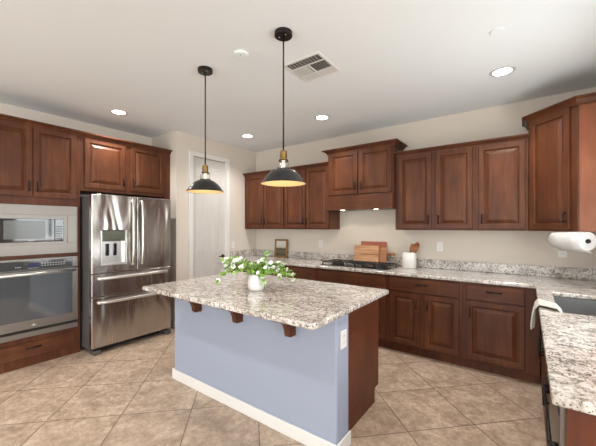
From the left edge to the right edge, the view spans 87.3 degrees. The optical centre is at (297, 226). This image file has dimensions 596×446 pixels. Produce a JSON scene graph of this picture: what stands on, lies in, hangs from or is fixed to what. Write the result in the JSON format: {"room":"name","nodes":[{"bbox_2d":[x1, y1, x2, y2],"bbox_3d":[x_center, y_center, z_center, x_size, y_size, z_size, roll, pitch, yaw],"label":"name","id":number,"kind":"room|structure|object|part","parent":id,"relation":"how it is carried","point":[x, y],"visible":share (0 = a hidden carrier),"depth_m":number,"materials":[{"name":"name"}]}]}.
{"room":"kitchen","nodes":[
{"label":"kitchen","id":0,"kind":"room"},
{"bbox_2d":[0,103,151,196],"bbox_3d":[-3.763,0.044,2.777,0.120,2.780,8.234,0,0,36],"label":"wall","id":1,"kind":"structure","parent":0,"point":[7,109],"depth_m":3.92,"materials":[{"name":"beige paint"}]},
{"bbox_2d":[80,131,171,198],"bbox_3d":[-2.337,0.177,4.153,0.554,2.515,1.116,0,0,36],"label":"upper cabinet","id":2,"kind":"object","parent":1,"relation":"attached to","point":[108,165],"visible":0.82,"depth_m":3.93,"materials":[{"name":"brown wood"}]},
{"bbox_3d":[-2.325,-0.737,3.784,0.021,0.573,0.452,0,0,36],"label":"door","id":3,"kind":"part","parent":2,"relation":"part of","materials":[{"name":"brown wood"}]},
{"bbox_3d":[-2.138,-1.051,4.007,0.060,0.060,1.115,0,0,36],"label":"crown moulding","id":4,"kind":"part","parent":2,"relation":"part of","materials":[{"name":"brown wood"}]},
{"bbox_3d":[-2.018,-0.737,4.203,0.021,0.573,0.452,0,0,36],"label":"door","id":5,"kind":"part","parent":2,"relation":"part of","materials":[{"name":"brown wood"}]},
{"bbox_2d":[152,132,171,326],"bbox_3d":[-1.981,0.044,4.649,0.544,2.780,0.100,0,0,36],"label":"wall","id":6,"kind":"structure","parent":0,"point":[164,141],"depth_m":4.47,"materials":[{"name":"beige paint"}]},
{"bbox_2d":[172,131,255,326],"bbox_3d":[-1.277,0.044,5.065,0.100,2.780,1.604,0,0,36],"label":"wall","id":7,"kind":"structure","parent":0,"point":[242,161],"depth_m":4.55,"materials":[{"name":"beige paint"}]},
{"bbox_2d":[193,157,224,277],"bbox_3d":[-1.377,0.195,4.867,0.093,2.463,0.631,0,0,36],"label":"door","id":8,"kind":"structure","parent":7,"relation":"in","point":[208,209],"depth_m":4.87,"materials":[{"name":"white paint"}]},
{"bbox_3d":[-1.477,-0.261,4.740,0.007,1.330,0.167,0,0,36],"label":"panel","id":9,"kind":"part","parent":8,"relation":"part of","materials":[{"name":"white paint"}]},
{"bbox_3d":[-1.477,0.919,4.740,0.007,0.690,0.167,0,0,36],"label":"panel","id":10,"kind":"part","parent":8,"relation":"part of","materials":[{"name":"white paint"}]},
{"bbox_3d":[-1.300,-0.261,4.981,0.007,1.330,0.170,0,0,36],"label":"panel","id":11,"kind":"part","parent":8,"relation":"part of","materials":[{"name":"white paint"}]},
{"bbox_3d":[-1.300,0.919,4.981,0.007,0.690,0.170,0,0,36],"label":"panel","id":12,"kind":"part","parent":8,"relation":"part of","materials":[{"name":"white paint"}]},
{"bbox_2d":[189,151,229,278],"bbox_3d":[-1.399,0.166,4.884,0.118,2.537,0.761,0,0,36],"label":"trim","id":13,"kind":"structure","parent":7,"relation":"attached to","point":[191,153],"depth_m":4.87,"materials":[{"name":"white paint"}]},
{"bbox_2d":[0,327,546,445],"bbox_3d":[0.003,1.459,0.019,9.457,0.050,8.474,0,0,36],"label":"floor","id":14,"kind":"structure","parent":0,"point":[127,394],"depth_m":2.46,"materials":[{"name":"tile"}]},
{"bbox_2d":[0,113,81,373],"bbox_3d":[-2.920,0.177,3.357,0.554,2.515,0.856,0,0,36],"label":"tall cabinet","id":15,"kind":"object","parent":14,"relation":"on","point":[40,161],"visible":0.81,"depth_m":3.26,"materials":[{"name":"brown wood"}]},
{"bbox_3d":[-2.851,-0.668,3.065,0.021,0.722,0.383,0,0,36],"label":"door","id":16,"kind":"part","parent":15,"relation":"part of","materials":[{"name":"brown wood"}]},
{"bbox_3d":[-2.737,1.259,3.223,0.019,0.150,0.742,0,0,36],"label":"drawer","id":17,"kind":"part","parent":15,"relation":"part of","materials":[{"name":"brown wood"}]},
{"bbox_2d":[0,256,77,342],"bbox_3d":[-2.878,0.730,3.334,0.530,0.798,0.778,0,0,36],"label":"wall oven","id":18,"kind":"object","parent":15,"relation":"in","point":[38,296],"visible":1,"depth_m":3.23,"materials":[{"name":"silver metal"}]},
{"bbox_3d":[-2.712,0.730,3.205,0.002,0.452,0.677,0,0,36],"label":"glass","id":19,"kind":"part","parent":18,"relation":"part of","materials":[{"name":"grey glass"}]},
{"bbox_3d":[-2.720,0.397,3.207,0.002,0.090,0.691,0,0,36],"label":"control panel","id":20,"kind":"part","parent":18,"relation":"part of","materials":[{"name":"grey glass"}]},
{"bbox_3d":[-2.688,0.482,3.194,0.058,0.022,0.718,0,0,36],"label":"handle","id":21,"kind":"part","parent":18,"relation":"part of","materials":[{"name":"silver metal"}]},
{"bbox_3d":[-2.729,1.103,3.224,0.027,0.053,0.778,0,0,36],"label":"vent trim","id":22,"kind":"part","parent":18,"relation":"part of","materials":[{"name":"silver metal"}]},
{"bbox_2d":[0,203,77,256],"bbox_3d":[-2.906,0.037,3.354,0.462,0.515,0.778,0,0,36],"label":"microwave","id":23,"kind":"object","parent":15,"relation":"in","point":[24,229],"visible":1,"depth_m":3.25,"materials":[{"name":"silver metal"}]},
{"bbox_3d":[-2.755,0.042,3.181,0.010,0.240,0.453,0,0,36],"label":"door","id":24,"kind":"part","parent":23,"relation":"part of","materials":[{"name":"silver glass"}]},
{"bbox_3d":[-2.597,0.042,3.397,0.010,0.240,0.077,0,0,36],"label":"control panel","id":25,"kind":"part","parent":23,"relation":"part of","materials":[{"name":"silver glass"}]},
{"bbox_3d":[-2.721,-1.051,3.211,0.060,0.060,0.856,0,0,36],"label":"crown moulding","id":26,"kind":"part","parent":15,"relation":"part of","materials":[{"name":"brown wood"}]},
{"bbox_3d":[-2.621,-0.668,3.380,0.021,0.722,0.383,0,0,36],"label":"door","id":27,"kind":"part","parent":15,"relation":"part of","materials":[{"name":"brown wood"}]},
{"bbox_2d":[80,194,170,355],"bbox_3d":[-2.250,0.537,4.008,0.754,1.795,0.948,0,0,36],"label":"refrigerator","id":28,"kind":"object","parent":14,"relation":"on","point":[125,241],"visible":0.94,"depth_m":3.70,"materials":[{"name":"silver metal"}]},
{"bbox_3d":[-2.151,0.085,3.652,0.068,0.892,0.491,0,0,36],"label":"door","id":29,"kind":"part","parent":28,"relation":"part of","materials":[{"name":"silver metal"}]},
{"bbox_3d":[-2.016,1.078,3.836,0.068,0.562,0.948,0,0,36],"label":"freezer drawer","id":30,"kind":"part","parent":28,"relation":"part of","materials":[{"name":"silver metal"}]},
{"bbox_3d":[-2.016,0.664,3.836,0.068,0.250,0.948,0,0,36],"label":"freezer drawer","id":31,"kind":"part","parent":28,"relation":"part of","materials":[{"name":"silver metal"}]},
{"bbox_3d":[-1.989,0.074,3.772,0.054,0.790,0.032,0,0,36],"label":"handle","id":32,"kind":"part","parent":28,"relation":"part of","materials":[{"name":"silver metal"}]},
{"bbox_3d":[-1.923,0.074,3.862,0.054,0.790,0.032,0,0,36],"label":"handle","id":33,"kind":"part","parent":28,"relation":"part of","materials":[{"name":"silver metal"}]},
{"bbox_3d":[-1.869,0.085,4.037,0.068,0.892,0.451,0,0,36],"label":"door","id":34,"kind":"part","parent":28,"relation":"part of","materials":[{"name":"silver metal"}]},
{"bbox_2d":[231,262,269,274],"bbox_3d":[-0.608,0.996,5.161,0.860,0.877,0.655,0,0,36],"label":"base cabinet","id":35,"kind":"object","parent":14,"relation":"on","point":[253,262],"visible":0.02,"depth_m":4.95,"materials":[{"name":"brown wood"}]},
{"bbox_3d":[-0.777,0.650,4.931,0.780,0.148,0.019,0,0,36],"label":"drawer","id":36,"kind":"part","parent":35,"relation":"part of","materials":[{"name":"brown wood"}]},
{"bbox_2d":[230,249,595,415],"bbox_3d":[0.253,0.484,3.149,4.631,0.143,2.886,0,0,36],"label":"countertop","id":37,"kind":"structure","parent":35,"relation":"on","point":[569,340],"depth_m":2.66,"materials":[{"name":"stone"}]},
{"bbox_2d":[274,239,287,257],"bbox_3d":[-0.288,0.370,5.268,0.270,0.302,0.049,0,0,36],"label":"picture frame","id":38,"kind":"object","parent":37,"relation":"on","point":[281,245],"visible":1,"depth_m":5.26,"materials":[{"name":"gold metal"}]},
{"bbox_2d":[276,241,285,255],"bbox_3d":[-0.286,0.370,5.271,0.210,0.242,0.030,0,0,36],"label":"picture","id":39,"kind":"object","parent":38,"relation":"attached to","point":[280,245],"depth_m":5.27},
{"bbox_2d":[320,259,398,269],"bbox_3d":[0.797,0.496,4.126,0.940,0.048,0.400,0,0,36],"label":"gas cooktop","id":40,"kind":"object","parent":37,"relation":"in","point":[344,263],"visible":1,"depth_m":4.05,"materials":[{"name":"black metal"}]},
{"bbox_2d":[354,245,378,263],"bbox_3d":[0.943,0.391,4.309,0.360,0.257,0.038,0,0,36],"label":"cutting board","id":41,"kind":"object","parent":37,"relation":"on","point":[362,251],"visible":0.79,"depth_m":4.30,"materials":[{"name":"brown wood"}]},
{"bbox_2d":[361,241,386,247],"bbox_3d":[1.038,0.364,4.311,0.370,0.309,0.041,0,0,36],"label":"cutting board","id":42,"kind":"object","parent":37,"relation":"on","point":[380,244],"visible":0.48,"depth_m":4.30,"materials":[{"name":"red wood"}]},
{"bbox_2d":[367,247,394,262],"bbox_3d":[1.104,0.402,4.216,0.400,0.234,0.048,0,0,36],"label":"cutting board","id":43,"kind":"object","parent":37,"relation":"on","point":[383,254],"visible":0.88,"depth_m":4.19,"materials":[{"name":"brown wood"}]},
{"bbox_2d":[402,252,416,268],"bbox_3d":[1.397,0.423,3.922,0.170,0.194,0.170,0,0,36],"label":"utensil crock","id":44,"kind":"object","parent":37,"relation":"on","point":[409,260],"visible":0.93,"depth_m":3.85,"materials":[{"name":"white ceramic"}]},
{"bbox_2d":[409,244,414,252],"bbox_3d":[1.399,0.358,3.902,0.118,0.288,0.018,0,0,39],"label":"wooden spoon","id":45,"kind":"object","parent":44,"relation":"in","point":[412,246],"visible":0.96,"depth_m":3.89,"materials":[{"name":"brown wood"}]},
{"bbox_2d":[530,299,561,328],"bbox_3d":[1.609,0.588,2.021,0.173,0.178,0.338,0,0,36],"label":"kitchen towel","id":46,"kind":"object","parent":37,"relation":"on","point":[537,302],"visible":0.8,"depth_m":2.03,"materials":[{"name":"white fabric"}]},
{"bbox_2d":[553,296,595,316],"bbox_3d":[1.968,0.656,2.078,0.416,0.198,0.738,0,0,36],"label":"sink","id":47,"kind":"object","parent":37,"relation":"in","point":[568,305],"visible":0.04,"depth_m":2.40,"materials":[{"name":"silver metal"}]},
{"bbox_2d":[172,298,377,445],"bbox_3d":[-0.274,0.996,2.702,1.771,0.877,1.076,0,0,36],"label":"kitchen island","id":48,"kind":"object","parent":14,"relation":"on","point":[298,383],"visible":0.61,"depth_m":2.27,"materials":[{"name":"blue paint"}]},
{"bbox_3d":[-0.419,1.389,2.504,1.771,0.090,0.189,0,0,36],"label":"baseboard","id":49,"kind":"part","parent":48,"relation":"part of","materials":[{"name":"white paint"}]},
{"bbox_2d":[143,271,388,329],"bbox_3d":[-0.304,0.538,2.643,1.796,0.035,1.138,0,0,36],"label":"island countertop","id":50,"kind":"structure","parent":48,"relation":"on","point":[307,304],"depth_m":2.35,"materials":[{"name":"stone"}]},
{"bbox_2d":[216,250,296,290],"bbox_3d":[-0.331,0.353,2.546,0.658,0.334,0.224,0,0,1],"label":"potted plant","id":51,"kind":"object","parent":50,"relation":"on","point":[256,282],"visible":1,"depth_m":2.51,"materials":[{"name":"green plant"}]},
{"bbox_3d":[-0.335,0.340,2.547,0.606,0.222,0.176,0,0,0],"label":"stem","id":52,"kind":"part","parent":51,"relation":"part of","materials":[{"name":"green plant"}]},
{"bbox_3d":[-0.344,0.454,2.553,0.132,0.132,0.132,0,0,36],"label":"pot","id":53,"kind":"part","parent":51,"relation":"part of","materials":[{"name":"white ceramic"}]},
{"bbox_2d":[340,329,346,349],"bbox_3d":[0.291,0.718,1.989,0.008,0.115,0.078,0,0,36],"label":"wall outlet","id":54,"kind":"object","parent":48,"relation":"attached to","point":[343,334],"visible":1,"depth_m":1.98,"materials":[{"name":"white plastic"}]},
{"bbox_2d":[270,265,317,280],"bbox_3d":[0.084,0.996,4.655,0.853,0.877,0.655,0,0,36],"label":"base cabinet","id":55,"kind":"object","parent":14,"relation":"on","point":[307,273],"visible":0.19,"depth_m":4.31,"materials":[{"name":"brown wood"}]},
{"bbox_2d":[318,268,388,348],"bbox_3d":[0.812,0.996,4.122,0.950,0.877,0.655,0,0,36],"label":"base cabinet","id":56,"kind":"object","parent":14,"relation":"on","point":[372,280],"visible":0.14,"depth_m":3.73,"materials":[{"name":"brown wood"}]},
{"bbox_3d":[0.832,1.026,3.752,0.442,0.573,0.021,0,0,36],"label":"door","id":57,"kind":"part","parent":56,"relation":"part of","materials":[{"name":"brown wood"}]},
{"bbox_2d":[387,275,463,365],"bbox_3d":[1.512,0.996,3.609,0.783,0.877,0.655,0,0,36],"label":"base cabinet","id":58,"kind":"object","parent":14,"relation":"on","point":[425,316],"visible":0.86,"depth_m":3.35,"materials":[{"name":"brown wood"}]},
{"bbox_3d":[1.189,1.026,3.490,0.318,0.573,0.021,0,0,36],"label":"door","id":59,"kind":"part","parent":58,"relation":"part of","materials":[{"name":"brown wood"}]},
{"bbox_3d":[1.342,0.650,3.380,0.722,0.148,0.019,0,0,36],"label":"drawer","id":60,"kind":"part","parent":58,"relation":"part of","materials":[{"name":"brown wood"}]},
{"bbox_3d":[1.498,1.026,3.264,0.330,0.573,0.021,0,0,36],"label":"door","id":61,"kind":"part","parent":58,"relation":"part of","materials":[{"name":"brown wood"}]},
{"bbox_2d":[463,282,539,383],"bbox_3d":[2.076,0.996,3.196,0.614,0.877,0.655,0,0,36],"label":"base cabinet","id":62,"kind":"object","parent":14,"relation":"on","point":[498,338],"visible":0.91,"depth_m":2.95,"materials":[{"name":"brown wood"}]},
{"bbox_3d":[1.877,0.650,2.988,0.472,0.148,0.019,0,0,36],"label":"drawer","id":63,"kind":"part","parent":62,"relation":"part of","materials":[{"name":"brown wood"}]},
{"bbox_3d":[1.877,1.026,2.987,0.473,0.573,0.021,0,0,36],"label":"door","id":64,"kind":"part","parent":62,"relation":"part of","materials":[{"name":"brown wood"}]},
{"bbox_2d":[538,331,547,445],"bbox_3d":[1.997,0.996,2.117,0.596,0.877,1.205,0,0,36],"label":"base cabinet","id":65,"kind":"object","parent":14,"relation":"on","point":[543,360],"visible":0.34,"depth_m":2.15,"materials":[{"name":"brown wood"}]},
{"bbox_3d":[1.671,0.844,2.148,0.034,0.105,0.013,0,0,36],"label":"handle","id":66,"kind":"part","parent":65,"relation":"part of","materials":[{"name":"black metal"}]},
{"bbox_3d":[1.841,1.026,2.339,0.021,0.573,0.430,0,0,36],"label":"door","id":67,"kind":"part","parent":65,"relation":"part of","materials":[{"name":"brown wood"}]},
{"bbox_3d":[1.581,1.026,1.984,0.021,0.573,0.430,0,0,36],"label":"door","id":68,"kind":"part","parent":65,"relation":"part of","materials":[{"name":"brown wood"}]},
{"bbox_2d":[541,340,548,409],"bbox_3d":[1.540,0.996,1.493,0.596,0.877,0.338,0,0,36],"label":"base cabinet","id":69,"kind":"object","parent":14,"relation":"on","point":[542,345],"visible":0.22,"depth_m":1.57,"materials":[{"name":"brown wood"}]},
{"bbox_3d":[1.242,0.844,1.561,0.034,0.105,0.013,0,0,36],"label":"handle","id":70,"kind":"part","parent":69,"relation":"part of","materials":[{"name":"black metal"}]},
{"bbox_2d":[543,372,564,445],"bbox_3d":[1.249,1.002,1.121,0.570,0.865,0.595,0,0,36],"label":"dishwasher","id":71,"kind":"object","parent":14,"relation":"on","point":[555,416],"visible":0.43,"depth_m":1.19,"materials":[{"name":"silver metal"}]},
{"bbox_3d":[1.032,0.737,1.283,0.030,0.085,0.510,0,0,36],"label":"handle","id":72,"kind":"part","parent":71,"relation":"part of","materials":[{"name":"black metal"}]},
{"bbox_3d":[1.058,0.946,1.261,0.040,0.747,0.589,0,0,36],"label":"door","id":73,"kind":"part","parent":71,"relation":"part of","materials":[{"name":"silver metal"}]},
{"bbox_2d":[565,408,595,445],"bbox_3d":[1.080,0.996,0.833,0.558,0.877,0.050,0,0,36],"label":"end panel","id":74,"kind":"object","parent":14,"relation":"on","point":[580,427],"visible":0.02,"depth_m":0.96,"materials":[{"name":"brown wood"}]},
{"bbox_2d":[0,0,595,151],"bbox_3d":[0.003,-1.396,0.019,9.457,0.100,8.474,0,0,36],"label":"ceiling","id":75,"kind":"structure","parent":0,"point":[399,62],"depth_m":2.54,"materials":[{"name":"paint"}]},
{"bbox_2d":[109,109,127,114],"bbox_3d":[-2.109,-1.343,3.677,0.194,0.006,0.194,0,0,36],"label":"recessed light","id":76,"kind":"object","parent":75,"relation":"in","point":[114,111],"visible":1,"depth_m":3.68,"materials":[{"name":"paint"}]},
{"bbox_2d":[112,110,125,113],"bbox_3d":[-2.109,-1.343,3.677,0.140,0.003,0.140,0,0,36],"label":"diffuser","id":77,"kind":"object","parent":76,"relation":"attached to","point":[113,111],"depth_m":3.68,"materials":[{"name":"white plastic"}]},
{"bbox_2d":[186,66,223,193],"bbox_3d":[-0.794,-0.820,2.676,0.315,1.051,0.315,0,0,36],"label":"pendant light","id":78,"kind":"object","parent":75,"relation":"hanging from","point":[205,185],"visible":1,"depth_m":2.65,"materials":[{"name":"black metal"}]},
{"bbox_2d":[201,164,208,172],"bbox_3d":[-0.794,-0.493,2.676,0.068,0.081,0.068,0,0,36],"label":"socket","id":79,"kind":"object","parent":78,"relation":"attached to","point":[204,167],"depth_m":2.66,"materials":[{"name":"gold metal"}]},
{"bbox_3d":[-0.794,-0.347,2.676,0.314,0.100,0.314,0,0,36],"label":"lamp shade","id":80,"kind":"part","parent":78,"relation":"part of","materials":[{"name":"black metal"}]},
{"bbox_3d":[-0.794,-0.925,2.676,0.010,0.786,0.010,0,0,36],"label":"cord","id":81,"kind":"part","parent":78,"relation":"part of","materials":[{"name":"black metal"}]},
{"bbox_2d":[233,50,248,58],"bbox_3d":[-0.446,-1.337,2.440,0.120,0.017,0.120,0,0,36],"label":"smoke detector","id":82,"kind":"object","parent":75,"relation":"attached to","point":[239,54],"visible":1,"depth_m":2.42,"materials":[{"name":"plastic"}]},
{"bbox_2d":[241,134,253,137],"bbox_3d":[-0.751,-1.343,4.649,0.194,0.006,0.194,0,0,36],"label":"recessed light","id":83,"kind":"object","parent":75,"relation":"in","point":[242,135],"visible":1,"depth_m":4.62,"materials":[{"name":"paint"}]},
{"bbox_2d":[261,27,305,186],"bbox_3d":[-0.101,-0.820,2.169,0.315,1.051,0.315,0,0,36],"label":"pendant light","id":84,"kind":"object","parent":75,"relation":"hanging from","point":[283,176],"visible":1,"depth_m":2.14,"materials":[{"name":"black metal"}]},
{"bbox_2d":[279,149,287,160],"bbox_3d":[-0.101,-0.493,2.169,0.068,0.081,0.068,0,0,36],"label":"socket","id":85,"kind":"object","parent":84,"relation":"attached to","point":[283,154],"depth_m":2.15,"materials":[{"name":"gold metal"}]},
{"bbox_3d":[-0.101,-0.925,2.169,0.010,0.786,0.010,0,0,36],"label":"cord","id":86,"kind":"part","parent":84,"relation":"part of","materials":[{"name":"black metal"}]},
{"bbox_3d":[-0.101,-0.347,2.169,0.314,0.100,0.314,0,0,36],"label":"lamp shade","id":87,"kind":"part","parent":84,"relation":"part of","materials":[{"name":"black metal"}]},
{"bbox_2d":[284,51,340,81],"bbox_3d":[0.118,-1.340,2.646,0.356,0.011,0.356,0,0,36],"label":"ceiling vent","id":88,"kind":"object","parent":75,"relation":"in","point":[313,66],"visible":0.98,"depth_m":2.63,"materials":[{"name":"white plastic"}]},
{"bbox_2d":[314,115,329,119],"bbox_3d":[0.297,-1.343,3.859,0.194,0.006,0.194,0,0,36],"label":"recessed light","id":89,"kind":"object","parent":75,"relation":"in","point":[318,117],"visible":1,"depth_m":3.85,"materials":[{"name":"paint"}]},
{"bbox_2d":[316,116,327,119],"bbox_3d":[0.297,-1.343,3.859,0.140,0.003,0.140,0,0,36],"label":"diffuser","id":90,"kind":"object","parent":89,"relation":"attached to","point":[317,117],"depth_m":3.85,"materials":[{"name":"white plastic"}]},
{"bbox_2d":[489,27,504,35],"bbox_3d":[1.371,-1.341,2.153,0.090,0.008,0.090,0,0,36],"label":"sprinkler cover","id":91,"kind":"object","parent":75,"relation":"attached to","point":[498,30],"visible":1,"depth_m":2.15,"materials":[{"name":"paint"}]},
{"bbox_2d":[489,66,515,76],"bbox_3d":[1.776,-1.343,2.716,0.194,0.006,0.194,0,0,36],"label":"recessed light","id":92,"kind":"object","parent":75,"relation":"in","point":[502,71],"visible":1,"depth_m":2.71,"materials":[{"name":"paint"}]},
{"bbox_2d":[493,68,511,75],"bbox_3d":[1.776,-1.343,2.716,0.140,0.003,0.140,0,0,36],"label":"diffuser","id":93,"kind":"object","parent":92,"relation":"attached to","point":[499,71],"depth_m":2.71,"materials":[{"name":"white plastic"}]},
{"bbox_2d":[256,87,595,363],"bbox_3d":[0.882,0.044,4.553,5.517,2.780,0.120,0,0,36],"label":"wall","id":94,"kind":"structure","parent":0,"point":[528,247],"depth_m":3.88,"materials":[{"name":"beige paint"}]},
{"bbox_2d":[243,169,283,228],"bbox_3d":[-0.504,-0.433,5.283,0.883,0.955,0.336,0,0,36],"label":"upper cabinet","id":95,"kind":"object","parent":94,"relation":"attached to","point":[264,205],"visible":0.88,"depth_m":5.18,"materials":[{"name":"brown wood"}]},
{"bbox_3d":[-0.736,-0.414,5.299,0.410,0.880,0.021,0,0,36],"label":"door","id":96,"kind":"part","parent":95,"relation":"part of","materials":[{"name":"brown wood"}]},
{"bbox_3d":[-0.588,-0.883,5.170,0.883,0.055,0.055,0,0,36],"label":"crown moulding","id":97,"kind":"part","parent":95,"relation":"part of","materials":[{"name":"brown wood"}]},
{"bbox_3d":[-0.396,-0.414,5.050,0.410,0.880,0.021,0,0,36],"label":"door","id":98,"kind":"part","parent":95,"relation":"part of","materials":[{"name":"brown wood"}]},
{"bbox_2d":[284,162,339,228],"bbox_3d":[0.189,-0.433,4.775,0.834,0.955,0.336,0,0,36],"label":"upper cabinet","id":99,"kind":"object","parent":94,"relation":"attached to","point":[305,206],"visible":0.9,"depth_m":4.62,"materials":[{"name":"brown wood"}]},
{"bbox_3d":[-0.051,-0.414,4.798,0.392,0.880,0.021,0,0,36],"label":"door","id":100,"kind":"part","parent":99,"relation":"part of","materials":[{"name":"brown wood"}]},
{"bbox_3d":[0.106,-0.883,4.662,0.834,0.055,0.055,0,0,36],"label":"crown moulding","id":101,"kind":"part","parent":99,"relation":"part of","materials":[{"name":"brown wood"}]},
{"bbox_3d":[0.280,-0.414,4.556,0.396,0.880,0.021,0,0,36],"label":"door","id":102,"kind":"part","parent":99,"relation":"part of","materials":[{"name":"brown wood"}]},
{"bbox_2d":[322,138,407,211],"bbox_3d":[0.881,-0.637,4.224,1.060,0.838,0.408,0,0,36],"label":"upper cabinet","id":103,"kind":"object","parent":94,"relation":"attached to","point":[362,176],"visible":0.93,"depth_m":4.05,"materials":[{"name":"brown wood"}]},
{"bbox_3d":[0.609,-0.713,4.237,0.428,0.570,0.021,0,0,36],"label":"door","id":104,"kind":"part","parent":103,"relation":"part of","materials":[{"name":"brown wood"}]},
{"bbox_2d":[335,209,391,210],"bbox_3d":[0.892,-0.242,4.240,0.888,0.047,0.352,0,0,36],"label":"range hood","id":105,"kind":"object","parent":103,"relation":"attached to","point":[365,209],"visible":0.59,"depth_m":4.19,"materials":[{"name":"silver metal"}]},
{"bbox_3d":[0.881,-1.026,4.224,1.060,0.060,0.408,0,0,36],"label":"crown moulding","id":106,"kind":"part","parent":103,"relation":"part of","materials":[{"name":"brown wood"}]},
{"bbox_3d":[0.977,-0.713,3.968,0.428,0.570,0.021,0,0,36],"label":"door","id":107,"kind":"part","parent":103,"relation":"part of","materials":[{"name":"brown wood"}]},
{"bbox_2d":[230,249,595,279],"bbox_3d":[0.253,0.466,3.149,4.631,0.108,2.886,0,0,36],"label":"backsplash","id":108,"kind":"structure","parent":94,"relation":"attached to","point":[532,270],"depth_m":3.62,"materials":[{"name":"stone"}]},
{"bbox_2d":[394,141,475,229],"bbox_3d":[1.631,-0.433,3.719,0.872,0.955,0.336,0,0,36],"label":"upper cabinet","id":109,"kind":"object","parent":94,"relation":"attached to","point":[435,187],"visible":0.92,"depth_m":3.59,"materials":[{"name":"brown wood"}]},
{"bbox_3d":[1.391,-0.414,3.741,0.384,0.880,0.021,0,0,36],"label":"door","id":110,"kind":"part","parent":109,"relation":"part of","materials":[{"name":"brown wood"}]},
{"bbox_3d":[1.548,-0.883,3.606,0.872,0.055,0.055,0,0,36],"label":"crown moulding","id":111,"kind":"part","parent":109,"relation":"part of","materials":[{"name":"brown wood"}]},
{"bbox_3d":[1.737,-0.414,3.488,0.372,0.880,0.021,0,0,36],"label":"door","id":112,"kind":"part","parent":109,"relation":"part of","materials":[{"name":"brown wood"}]},
{"bbox_2d":[437,242,442,250],"bbox_3d":[1.744,0.248,3.841,0.070,0.115,0.008,0,0,36],"label":"wall outlet","id":113,"kind":"object","parent":94,"relation":"attached to","point":[439,244],"visible":1,"depth_m":3.84,"materials":[{"name":"white plastic"}]},
{"bbox_2d":[475,133,527,230],"bbox_3d":[2.168,-0.433,3.326,0.457,0.955,0.336,0,0,36],"label":"upper cabinet","id":114,"kind":"object","parent":94,"relation":"attached to","point":[501,162],"visible":0.91,"depth_m":3.21,"materials":[{"name":"brown wood"}]},
{"bbox_3d":[2.084,-0.883,3.213,0.457,0.055,0.055,0,0,36],"label":"crown moulding","id":115,"kind":"part","parent":114,"relation":"part of","materials":[{"name":"brown wood"}]},
{"bbox_2d":[522,92,595,231],"bbox_3d":[2.492,-0.521,2.880,0.700,1.130,0.674,0,0,36],"label":"upper cabinet","id":116,"kind":"object","parent":94,"relation":"attached to","point":[561,135],"visible":1,"depth_m":2.75,"materials":[{"name":"brown wood"}]},
{"bbox_3d":[2.310,-0.497,2.878,0.021,1.047,0.383,0,0,-9],"label":"door","id":117,"kind":"part","parent":116,"relation":"part of","materials":[{"name":"brown wood"}]},
{"bbox_3d":[2.396,-1.053,2.863,0.273,0.065,0.971,0,0,-10],"label":"crown moulding","id":118,"kind":"part","parent":116,"relation":"part of","materials":[{"name":"brown wood"}]},
{"bbox_3d":[2.310,-0.079,2.715,0.034,0.105,0.013,0,0,-9],"label":"handle","id":119,"kind":"part","parent":116,"relation":"part of","materials":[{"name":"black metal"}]},
{"bbox_3d":[2.488,-0.493,2.538,0.302,1.075,0.006,0,0,36],"label":"panel","id":120,"kind":"part","parent":116,"relation":"part of","materials":[{"name":"brown wood"}]},
{"bbox_3d":[2.358,0.093,2.695,0.220,0.095,0.287,0,0,36],"label":"paper towel holder","id":121,"kind":"object","parent":116,"relation":"attached to","visible":0},
{"bbox_2d":[548,231,595,252],"bbox_3d":[2.356,0.133,2.692,0.153,0.173,0.312,0,0,0],"label":"paper towel roll","id":122,"kind":"object","parent":121,"relation":"hanging from","point":[563,241],"visible":1,"depth_m":2.62,"materials":[{"name":"white paper"}]},
{"bbox_2d":[558,249,566,257],"bbox_3d":[2.675,0.256,3.159,0.070,0.115,0.008,0,0,36],"label":"wall outlet","id":123,"kind":"object","parent":94,"relation":"attached to","point":[560,253],"visible":0.66,"depth_m":3.16,"materials":[{"name":"white plastic"}]}
]}

